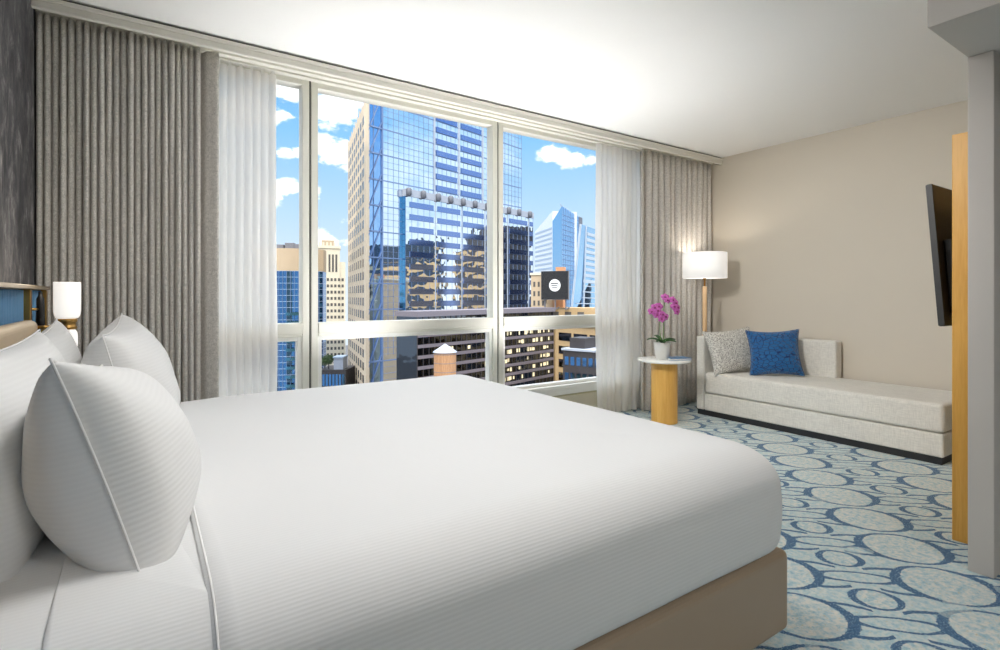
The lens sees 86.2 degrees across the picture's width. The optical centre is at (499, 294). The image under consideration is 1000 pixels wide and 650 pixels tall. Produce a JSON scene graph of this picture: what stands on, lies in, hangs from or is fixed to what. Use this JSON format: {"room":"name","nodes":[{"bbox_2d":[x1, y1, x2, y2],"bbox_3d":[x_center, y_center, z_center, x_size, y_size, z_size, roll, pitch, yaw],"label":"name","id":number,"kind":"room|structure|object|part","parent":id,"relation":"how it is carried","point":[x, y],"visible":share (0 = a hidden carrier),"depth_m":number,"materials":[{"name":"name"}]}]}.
{"room":"hotel room","nodes":[
{"label":"hotel room","id":0,"kind":"room"},
{"bbox_2d":[0,0,35,284],"bbox_3d":[-0.725,-0.165,0.126,0.200,2.570,6.620,0,0,-34],"label":"wall","id":1,"kind":"structure","parent":0,"point":[17,17],"depth_m":2.25,"materials":[{"name":"grey paper"}]},
{"bbox_2d":[0,282,49,331],"bbox_3d":[-1.359,0.415,1.315,0.078,0.910,2.900,0,0,-34],"label":"wall panel","id":2,"kind":"object","parent":1,"relation":"attached to","point":[17,301],"visible":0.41,"depth_m":2.03,"materials":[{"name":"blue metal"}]},
{"bbox_3d":[-1.346,-0.032,1.323,0.048,0.017,2.900,0,0,-34],"label":"rail","id":3,"kind":"part","parent":2,"relation":"part of","materials":[{"name":"beige wood"}]},
{"bbox_3d":[-1.903,0.423,2.139,0.038,0.893,0.045,0,0,-34],"label":"post","id":4,"kind":"part","parent":2,"relation":"part of","materials":[{"name":"gold metal"}]},
{"bbox_2d":[32,291,44,325],"bbox_3d":[-1.957,0.068,2.235,0.033,0.165,0.097,0,0,10],"label":"light","id":5,"kind":"object","parent":2,"relation":"attached to","point":[40,305],"visible":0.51,"depth_m":2.26,"materials":[{"name":"black plastic"}]},
{"bbox_3d":[-2.149,0.423,2.504,0.038,0.893,0.045,0,0,-34],"label":"post","id":6,"kind":"part","parent":2,"relation":"part of","materials":[{"name":"gold metal"}]},
{"bbox_2d":[38,282,80,345],"bbox_3d":[-1.857,0.094,2.209,0.196,0.296,0.092,0,0,-34],"label":"wall lamp","id":7,"kind":"object","parent":2,"relation":"attached to","point":[66,295],"visible":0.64,"depth_m":2.21,"materials":[{"name":"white glass"}]},
{"bbox_3d":[-1.874,0.132,2.192,0.090,0.014,0.014,0,0,-40],"label":"arm","id":8,"kind":"part","parent":7,"relation":"part of","materials":[{"name":"gold metal"}]},
{"bbox_3d":[-1.814,0.022,2.238,0.092,0.153,0.092,0,0,-34],"label":"lamp shade","id":9,"kind":"part","parent":7,"relation":"part of","materials":[{"name":"white glass"}]},
{"bbox_3d":[-1.814,0.193,2.238,0.070,0.098,0.070,0,0,-34],"label":"glass globe","id":10,"kind":"part","parent":7,"relation":"part of","materials":[{"name":"white"}]},
{"bbox_2d":[31,0,722,164],"bbox_3d":[0.053,-1.407,4.098,5.530,0.059,0.035,0,0,-34],"label":"trim","id":11,"kind":"structure","parent":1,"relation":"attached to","point":[69,9],"depth_m":3.29,"materials":[{"name":"white paint"}]},
{"bbox_2d":[68,0,967,157],"bbox_3d":[1.651,-1.550,1.728,5.930,0.200,6.620,0,0,-34],"label":"ceiling","id":12,"kind":"structure","parent":0,"point":[718,78],"depth_m":3.17,"materials":[{"name":"white paint"}]},
{"bbox_2d":[618,401,999,649],"bbox_3d":[1.651,1.180,1.728,5.930,0.120,6.620,0,0,-34],"label":"floor","id":13,"kind":"structure","parent":0,"point":[874,562],"depth_m":2.31,"materials":[{"name":"carpet"}]},
{"bbox_2d":[0,320,786,649],"bbox_3d":[-0.508,0.607,1.938,2.075,1.026,2.019,0,0,-34],"label":"bed","id":14,"kind":"object","parent":13,"relation":"on","point":[743,608],"visible":0.1,"depth_m":1.40,"materials":[{"name":"beige fabric"}]},
{"bbox_3d":[-1.315,0.457,1.330,0.057,0.726,1.635,0,0,-34],"label":"headboard","id":15,"kind":"part","parent":14,"relation":"part of","materials":[{"name":"beige leather"}]},
{"bbox_2d":[0,329,65,582],"bbox_3d":[-1.101,0.310,1.235,0.204,0.415,0.924,0,0,-30],"label":"pillow","id":16,"kind":"object","parent":14,"relation":"on","point":[22,363],"visible":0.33,"depth_m":0.96,"materials":[{"name":"fabric"}]},
{"bbox_2d":[24,318,81,363],"bbox_3d":[-1.512,0.315,1.827,0.177,0.446,0.744,0,0,-36],"label":"pillow","id":17,"kind":"object","parent":14,"relation":"on","point":[57,333],"visible":0.09,"depth_m":1.83,"materials":[{"name":"fabric"}]},
{"bbox_3d":[-0.493,0.636,1.947,1.991,0.330,2.018,0,0,-34],"label":"mattress","id":18,"kind":"part","parent":14,"relation":"part of","materials":[{"name":"fabric"}]},
{"bbox_2d":[21,358,201,571],"bbox_3d":[-0.860,0.314,1.215,0.316,0.428,0.790,0,0,-28],"label":"pillow","id":19,"kind":"object","parent":14,"relation":"on","point":[111,463],"visible":0.96,"depth_m":0.93,"materials":[{"name":"fabric"}]},
{"bbox_2d":[42,543,212,649],"bbox_3d":[-1.020,0.632,1.592,0.318,0.338,2.022,0,0,-34],"label":"sheet","id":20,"kind":"object","parent":14,"relation":"on","point":[165,605],"visible":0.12,"depth_m":0.82,"materials":[{"name":"fabric"}]},
{"bbox_2d":[81,313,179,405],"bbox_3d":[-1.338,0.303,1.944,0.307,0.457,0.787,0,0,-26],"label":"pillow","id":21,"kind":"object","parent":14,"relation":"on","point":[125,342],"visible":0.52,"depth_m":1.75,"materials":[{"name":"fabric"}]},
{"bbox_2d":[180,374,781,649],"bbox_3d":[-0.308,0.628,2.072,1.626,0.351,2.040,0,0,-34],"label":"duvet","id":22,"kind":"object","parent":14,"relation":"on","point":[457,511],"visible":0.93,"depth_m":1.28,"materials":[{"name":"fabric"}]},
{"bbox_2d":[638,356,691,424],"bbox_3d":[1.447,0.842,4.703,0.456,0.557,0.456,0,0,-34],"label":"side table","id":23,"kind":"object","parent":13,"relation":"on","point":[664,373],"visible":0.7,"depth_m":4.61,"materials":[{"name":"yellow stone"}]},
{"bbox_2d":[647,293,679,359],"bbox_3d":[1.419,0.274,4.655,0.259,0.579,0.194,0,0,31],"label":"potted orchid","id":24,"kind":"object","parent":23,"relation":"on","point":[661,346],"visible":1,"depth_m":4.64,"materials":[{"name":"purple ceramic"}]},
{"bbox_3d":[1.421,0.488,4.680,0.146,0.150,0.146,0,0,-34],"label":"pot","id":25,"kind":"part","parent":24,"relation":"part of","materials":[{"name":"white ceramic"}]},
{"bbox_2d":[667,356,690,360],"bbox_3d":[1.548,0.554,4.665,0.200,0.018,0.132,0,0,-14],"label":"book","id":26,"kind":"object","parent":23,"relation":"on","point":[674,358],"visible":0.8,"depth_m":4.62,"materials":[{"name":"paper"}]},
{"bbox_2d":[682,251,726,408],"bbox_3d":[2.017,0.345,5.263,0.414,1.550,0.414,0,0,-34],"label":"floor lamp","id":27,"kind":"object","parent":13,"relation":"on","point":[704,265],"visible":0.73,"depth_m":5.10,"materials":[{"name":"white fabric"}]},
{"bbox_3d":[2.017,-0.290,5.263,0.414,0.251,0.414,0,0,-34],"label":"lamp shade","id":28,"kind":"part","parent":27,"relation":"part of","materials":[{"name":"fabric"}]},
{"bbox_2d":[697,336,951,464],"bbox_3d":[2.674,0.752,4.470,0.712,0.735,1.879,0,0,-34],"label":"daybed","id":29,"kind":"object","parent":13,"relation":"on","point":[911,422],"visible":0.65,"depth_m":4.15,"materials":[{"name":"beige fabric"}]},
{"bbox_3d":[2.167,0.729,5.211,0.700,0.687,0.083,0,0,-34],"label":"arm","id":30,"kind":"part","parent":29,"relation":"part of"},
{"bbox_2d":[701,326,750,376],"bbox_3d":[2.170,0.522,4.992,0.565,0.449,0.208,0,0,-15],"label":"cushion","id":31,"kind":"object","parent":29,"relation":"on","point":[729,351],"visible":0.86,"depth_m":4.92,"materials":[{"name":"fabric"}]},
{"bbox_2d":[745,329,804,375],"bbox_3d":[2.451,0.515,4.772,0.467,0.425,0.189,0,0,20],"label":"cushion","id":32,"kind":"object","parent":29,"relation":"on","point":[770,352],"visible":1,"depth_m":4.72,"materials":[{"name":"blue fabric"}]},
{"bbox_3d":[2.689,0.561,4.983,0.112,0.327,0.875,0,0,-34],"label":"backrest","id":33,"kind":"part","parent":29,"relation":"part of","materials":[{"name":"beige fabric"}]},
{"bbox_2d":[705,370,951,432],"bbox_3d":[2.692,0.815,4.429,0.698,0.194,1.791,0,0,-34],"label":"seat cushion","id":34,"kind":"object","parent":29,"relation":"on","point":[892,406],"depth_m":4.09,"materials":[{"name":"beige fabric"}]},
{"bbox_3d":[2.693,0.994,4.434,0.696,0.156,1.790,0,0,-34],"label":"seat","id":35,"kind":"part","parent":29,"relation":"part of","materials":[{"name":"beige fabric"}]},
{"bbox_2d":[952,132,967,543],"bbox_3d":[2.610,0.194,2.730,1.220,1.853,0.132,0,0,-34],"label":"panel","id":36,"kind":"object","parent":13,"relation":"on","point":[959,141],"visible":0.41,"depth_m":2.42,"materials":[{"name":"brown wood"}]},
{"bbox_2d":[925,184,951,325],"bbox_3d":[2.616,-0.194,2.886,1.224,0.689,0.137,0,0,-34],"label":"television","id":37,"kind":"object","parent":36,"relation":"attached to","point":[939,199],"visible":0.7,"depth_m":2.59,"materials":[{"name":"black plastic"}]},
{"bbox_2d":[711,100,967,390],"bbox_3d":[4.026,-0.165,3.331,0.200,2.570,6.620,0,0,-34],"label":"wall","id":38,"kind":"structure","parent":0,"point":[826,236],"depth_m":4.64,"materials":[{"name":"grey paint"}]},
{"bbox_2d":[35,9,712,164],"bbox_3d":[-0.031,-1.426,4.222,5.530,0.048,0.265,0,0,-34],"label":"curtain rail","id":39,"kind":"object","parent":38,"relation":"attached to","point":[224,57],"depth_m":3.74,"materials":[{"name":"beige metal"}]},
{"bbox_2d":[36,11,218,401],"bbox_3d":[-1.967,-0.149,2.867,0.805,2.514,0.121,0,0,-34],"label":"curtain","id":40,"kind":"object","parent":39,"relation":"hanging from","point":[127,124],"visible":0.59,"depth_m":2.83,"materials":[{"name":"grey fabric"}]},
{"bbox_2d":[219,59,277,396],"bbox_3d":[-1.579,-0.148,3.250,0.427,2.512,0.046,0,0,-34],"label":"sheer curtain","id":41,"kind":"object","parent":39,"relation":"hanging from","point":[248,327],"visible":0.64,"depth_m":3.26,"materials":[{"name":"white fabric"}]},
{"bbox_2d":[595,143,639,411],"bbox_3d":[1.168,-0.148,5.106,0.676,2.512,0.071,0,0,-36],"label":"sheer curtain","id":42,"kind":"object","parent":39,"relation":"hanging from","point":[617,202],"visible":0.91,"depth_m":5.07,"materials":[{"name":"white fabric"}]},
{"bbox_2d":[639,148,711,411],"bbox_3d":[1.788,-0.148,5.434,1.133,2.515,0.136,0,0,-34],"label":"curtain","id":43,"kind":"object","parent":39,"relation":"hanging from","point":[675,192],"visible":0.71,"depth_m":5.35,"materials":[{"name":"beige fabric"}]},
{"bbox_2d":[927,0,999,57],"bbox_3d":[3.613,-1.208,1.313,2.740,0.484,3.337,0,0,-34],"label":"ceiling","id":44,"kind":"structure","parent":0,"point":[972,27],"depth_m":1.92,"materials":[{"name":"grey paint"}]},
{"bbox_2d":[968,50,999,578],"bbox_3d":[2.881,0.077,2.783,2.310,2.086,0.082,0,0,-34],"label":"wall partition","id":45,"kind":"structure","parent":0,"point":[984,68],"depth_m":2.13,"materials":[{"name":"grey paint"}]},
{"bbox_3d":[-0.150,0.988,4.398,5.530,0.265,0.180,0,0,-34],"label":"wall","id":46,"kind":"structure","parent":0,"visible":0},
{"bbox_2d":[220,62,308,389],"bbox_3d":[-1.857,-0.297,3.205,1.365,2.305,0.108,0,0,-34],"label":"window","id":47,"kind":"structure","parent":46,"relation":"in","point":[287,332],"depth_m":3.54,"materials":[{"name":"white metal"}]},
{"bbox_3d":[-1.860,0.541,3.209,1.275,0.527,0.060,0,0,-34],"label":"sash","id":48,"kind":"part","parent":47,"relation":"part of","materials":[{"name":"glass"}]},
{"bbox_3d":[-1.856,0.232,3.203,1.275,0.092,0.103,0,0,-34],"label":"rail","id":49,"kind":"part","parent":47,"relation":"part of","materials":[{"name":"white metal"}]},
{"bbox_2d":[309,81,310,387],"bbox_3d":[-1.291,-0.297,3.598,0.013,2.305,0.080,0,0,-34],"label":"trim","id":50,"kind":"structure","parent":46,"relation":"attached to","point":[309,81],"depth_m":3.56,"materials":[{"name":"metal"}]},
{"bbox_2d":[311,82,496,387],"bbox_3d":[-0.662,-0.297,4.012,1.493,2.305,0.108,0,0,-34],"label":"window","id":51,"kind":"structure","parent":46,"relation":"in","point":[320,331],"depth_m":3.92,"materials":[{"name":"white metal"}]},
{"bbox_3d":[-0.664,0.541,4.015,1.403,0.527,0.060,0,0,-34],"label":"sash","id":52,"kind":"part","parent":51,"relation":"part of","materials":[{"name":"clear glass"}]},
{"bbox_3d":[-0.661,0.232,4.010,1.403,0.092,0.103,0,0,-34],"label":"rail","id":53,"kind":"part","parent":51,"relation":"part of","materials":[{"name":"white metal"}]},
{"bbox_2d":[497,122,497,382],"bbox_3d":[-0.043,-0.297,4.440,0.013,2.305,0.080,0,0,-34],"label":"trim","id":54,"kind":"structure","parent":46,"relation":"attached to","point":[497,122],"depth_m":4.41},
{"bbox_2d":[498,122,595,388],"bbox_3d":[0.594,-0.297,4.859,1.511,2.305,0.108,0,0,-34],"label":"window","id":55,"kind":"structure","parent":46,"relation":"in","point":[520,323],"depth_m":4.55,"materials":[{"name":"white metal"}]},
{"bbox_3d":[0.595,0.232,4.857,1.421,0.092,0.103,0,0,-34],"label":"rail","id":56,"kind":"part","parent":55,"relation":"part of","materials":[{"name":"white metal"}]},
{"bbox_3d":[0.592,0.541,4.862,1.421,0.527,0.060,0,0,-34],"label":"sash","id":57,"kind":"part","parent":55,"relation":"part of","materials":[{"name":"clear glass"}]},
{"bbox_2d":[524,381,596,395],"bbox_3d":[-0.096,0.845,4.318,5.530,0.086,0.043,0,0,-34],"label":"trim","id":58,"kind":"structure","parent":46,"relation":"attached to","point":[556,390],"depth_m":4.77,"materials":[{"name":"white paint"}]},
{"bbox_2d":[552,390,596,396],"bbox_3d":[-0.102,0.896,4.326,5.530,0.017,0.023,0,0,-34],"label":"trim","id":59,"kind":"structure","parent":46,"relation":"attached to","point":[594,390],"depth_m":4.84,"materials":[{"name":"beige"}]},
{"bbox_2d":[556,392,616,411],"bbox_3d":[-0.096,1.012,4.318,5.530,0.215,0.014,0,0,-34],"label":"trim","id":60,"kind":"structure","parent":46,"relation":"attached to","point":[590,399],"depth_m":4.90,"materials":[{"name":"beige paint"}]},
{"label":"outside","id":61,"kind":"structure","parent":0,"visible":0},
{"bbox_2d":[345,345,347,364],"bbox_3d":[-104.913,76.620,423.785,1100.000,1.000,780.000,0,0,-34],"label":"ground","id":62,"kind":"structure","parent":61,"point":[346,346],"depth_m":719.51,"materials":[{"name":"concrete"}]},
{"bbox_2d":[276,243,325,390],"bbox_3d":[-69.657,29.341,179.148,22.497,93.559,17.744,0,0,-34],"label":"apartment tower","id":63,"kind":"structure","parent":62,"relation":"on","point":[287,254],"depth_m":173.21,"materials":[{"name":"blue glass"}]},
{"bbox_2d":[318,240,344,365],"bbox_3d":[-69.486,26.996,219.224,14.256,98.248,14.835,0,0,-34],"label":"masonry tower","id":64,"kind":"structure","parent":62,"relation":"on","point":[335,269],"depth_m":213.73,"materials":[{"name":"beige stone"}]},
{"bbox_3d":[-70.194,-19.178,218.747,9.288,1.100,12.700,0,0,-17],"label":"cornice","id":65,"kind":"part","parent":64,"relation":"part of","materials":[{"name":"beige stone"}]},
{"bbox_2d":[322,355,354,386],"bbox_3d":[-47.191,46.768,155.000,12.112,58.704,12.689,0,0,-34],"label":"block","id":66,"kind":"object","parent":62,"relation":"on","point":[340,373],"visible":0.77,"depth_m":150.49,"materials":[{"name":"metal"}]},
{"bbox_2d":[322,354,333,368],"bbox_3d":[-48.784,18.920,151.924,3.911,4.296,3.961,0,0,-34],"label":"tree","id":67,"kind":"object","parent":66,"relation":"on","point":[329,358],"visible":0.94,"depth_m":151.41,"materials":[{"name":"green plant"}]},
{"bbox_2d":[348,102,533,383],"bbox_3d":[-20.481,-0.380,182.182,73.512,153.000,57.946,0,0,-34],"label":"glass office tower","id":68,"kind":"structure","parent":62,"relation":"on","point":[417,183],"depth_m":153.60,"materials":[{"name":"blue glass"}]},
{"bbox_3d":[-33.022,-0.380,140.160,0.450,153.000,5.495,0,0,41],"label":"corner frame","id":69,"kind":"part","parent":68,"relation":"part of","materials":[{"name":"blue metal"}]},
{"bbox_3d":[-25.005,-28.205,146.448,1.600,2.350,1.600,0,0,-34],"label":"parapet knob","id":70,"kind":"part","parent":68,"relation":"part of","materials":[{"name":"grey metal"}]},
{"bbox_3d":[-21.556,-28.205,150.415,1.600,2.350,1.600,0,0,-34],"label":"parapet knob","id":71,"kind":"part","parent":68,"relation":"part of","materials":[{"name":"grey metal"}]},
{"bbox_3d":[-17.861,-28.205,154.666,1.600,2.350,1.600,0,0,-34],"label":"parapet knob","id":72,"kind":"part","parent":68,"relation":"part of","materials":[{"name":"grey metal"}]},
{"bbox_3d":[-14.591,-28.205,158.429,1.600,2.350,1.600,0,0,-34],"label":"parapet knob","id":73,"kind":"part","parent":68,"relation":"part of","materials":[{"name":"grey metal"}]},
{"bbox_3d":[-11.157,-28.205,162.379,1.600,2.350,1.600,0,0,-34],"label":"parapet knob","id":74,"kind":"part","parent":68,"relation":"part of","materials":[{"name":"grey metal"}]},
{"bbox_3d":[-7.739,-28.205,166.310,1.600,2.350,1.600,0,0,-34],"label":"parapet knob","id":75,"kind":"part","parent":68,"relation":"part of","materials":[{"name":"grey metal"}]},
{"bbox_3d":[6.598,-28.205,182.804,1.600,2.350,1.600,0,0,-34],"label":"parapet knob","id":76,"kind":"part","parent":68,"relation":"part of","materials":[{"name":"grey metal"}]},
{"bbox_2d":[395,307,554,385],"bbox_3d":[-3.298,39.578,116.393,43.912,73.084,17.773,0,0,-34],"label":"building","id":77,"kind":"structure","parent":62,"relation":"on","point":[529,354],"depth_m":110.66,"materials":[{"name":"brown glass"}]},
{"bbox_2d":[535,203,581,306],"bbox_3d":[28.249,17.939,265.176,37.546,116.363,49.277,0,0,-34],"label":"crowned tower","id":78,"kind":"structure","parent":62,"relation":"on","point":[556,238],"depth_m":246.66,"materials":[{"name":"blue glass"}]},
{"bbox_2d":[530,267,594,380],"bbox_3d":[19.035,34.476,136.542,18.150,83.288,22.522,0,0,-34],"label":"building","id":79,"kind":"structure","parent":62,"relation":"on","point":[536,301],"depth_m":136.09,"materials":[{"name":"beige concrete"}]},
{"bbox_2d":[541,271,569,309],"bbox_3d":[14.357,-1.140,134.041,5.766,9.706,7.230,0,0,-34],"label":"billboard","id":80,"kind":"object","parent":79,"relation":"attached to","point":[554,284],"visible":0.97,"depth_m":133.10,"materials":[{"name":"grey metal"}]},
{"bbox_2d":[556,327,594,380],"bbox_3d":[21.276,40.893,111.953,8.800,70.454,20.544,0,0,-34],"label":"block","id":81,"kind":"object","parent":62,"relation":"on","point":[563,336],"visible":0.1,"depth_m":116.06,"materials":[{"name":"beige concrete"}]},
{"bbox_2d":[561,336,595,379],"bbox_3d":[16.508,41.904,96.310,8.158,68.432,7.500,0,0,38],"label":"block","id":82,"kind":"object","parent":62,"relation":"on","point":[579,359],"visible":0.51,"depth_m":94.54,"materials":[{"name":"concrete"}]},
{"bbox_2d":[571,224,594,306],"bbox_3d":[38.866,23.744,225.896,30.601,104.752,11.567,0,0,-34],"label":"banded tower","id":83,"kind":"structure","parent":62,"relation":"on","point":[583,292],"depth_m":217.47,"materials":[{"name":"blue glass"}]},
{"bbox_3d":[-8.593,46.370,78.829,12.400,59.500,12.400,0,0,-34],"label":"rooftop building","id":84,"kind":"object","parent":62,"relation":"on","visible":0},
{"bbox_2d":[433,344,456,375],"bbox_3d":[-8.034,11.852,78.000,3.560,9.536,3.560,0,0,-34],"label":"water tank","id":85,"kind":"object","parent":84,"relation":"on","point":[444,356],"visible":0.69,"depth_m":76.67,"materials":[{"name":"brown wood"}]},
{"bbox_3d":[-8.034,11.173,78.000,3.240,5.694,3.240,0,0,-34],"label":"staved tank","id":86,"kind":"part","parent":85,"relation":"part of","materials":[{"name":"brown wood"}]}
]}

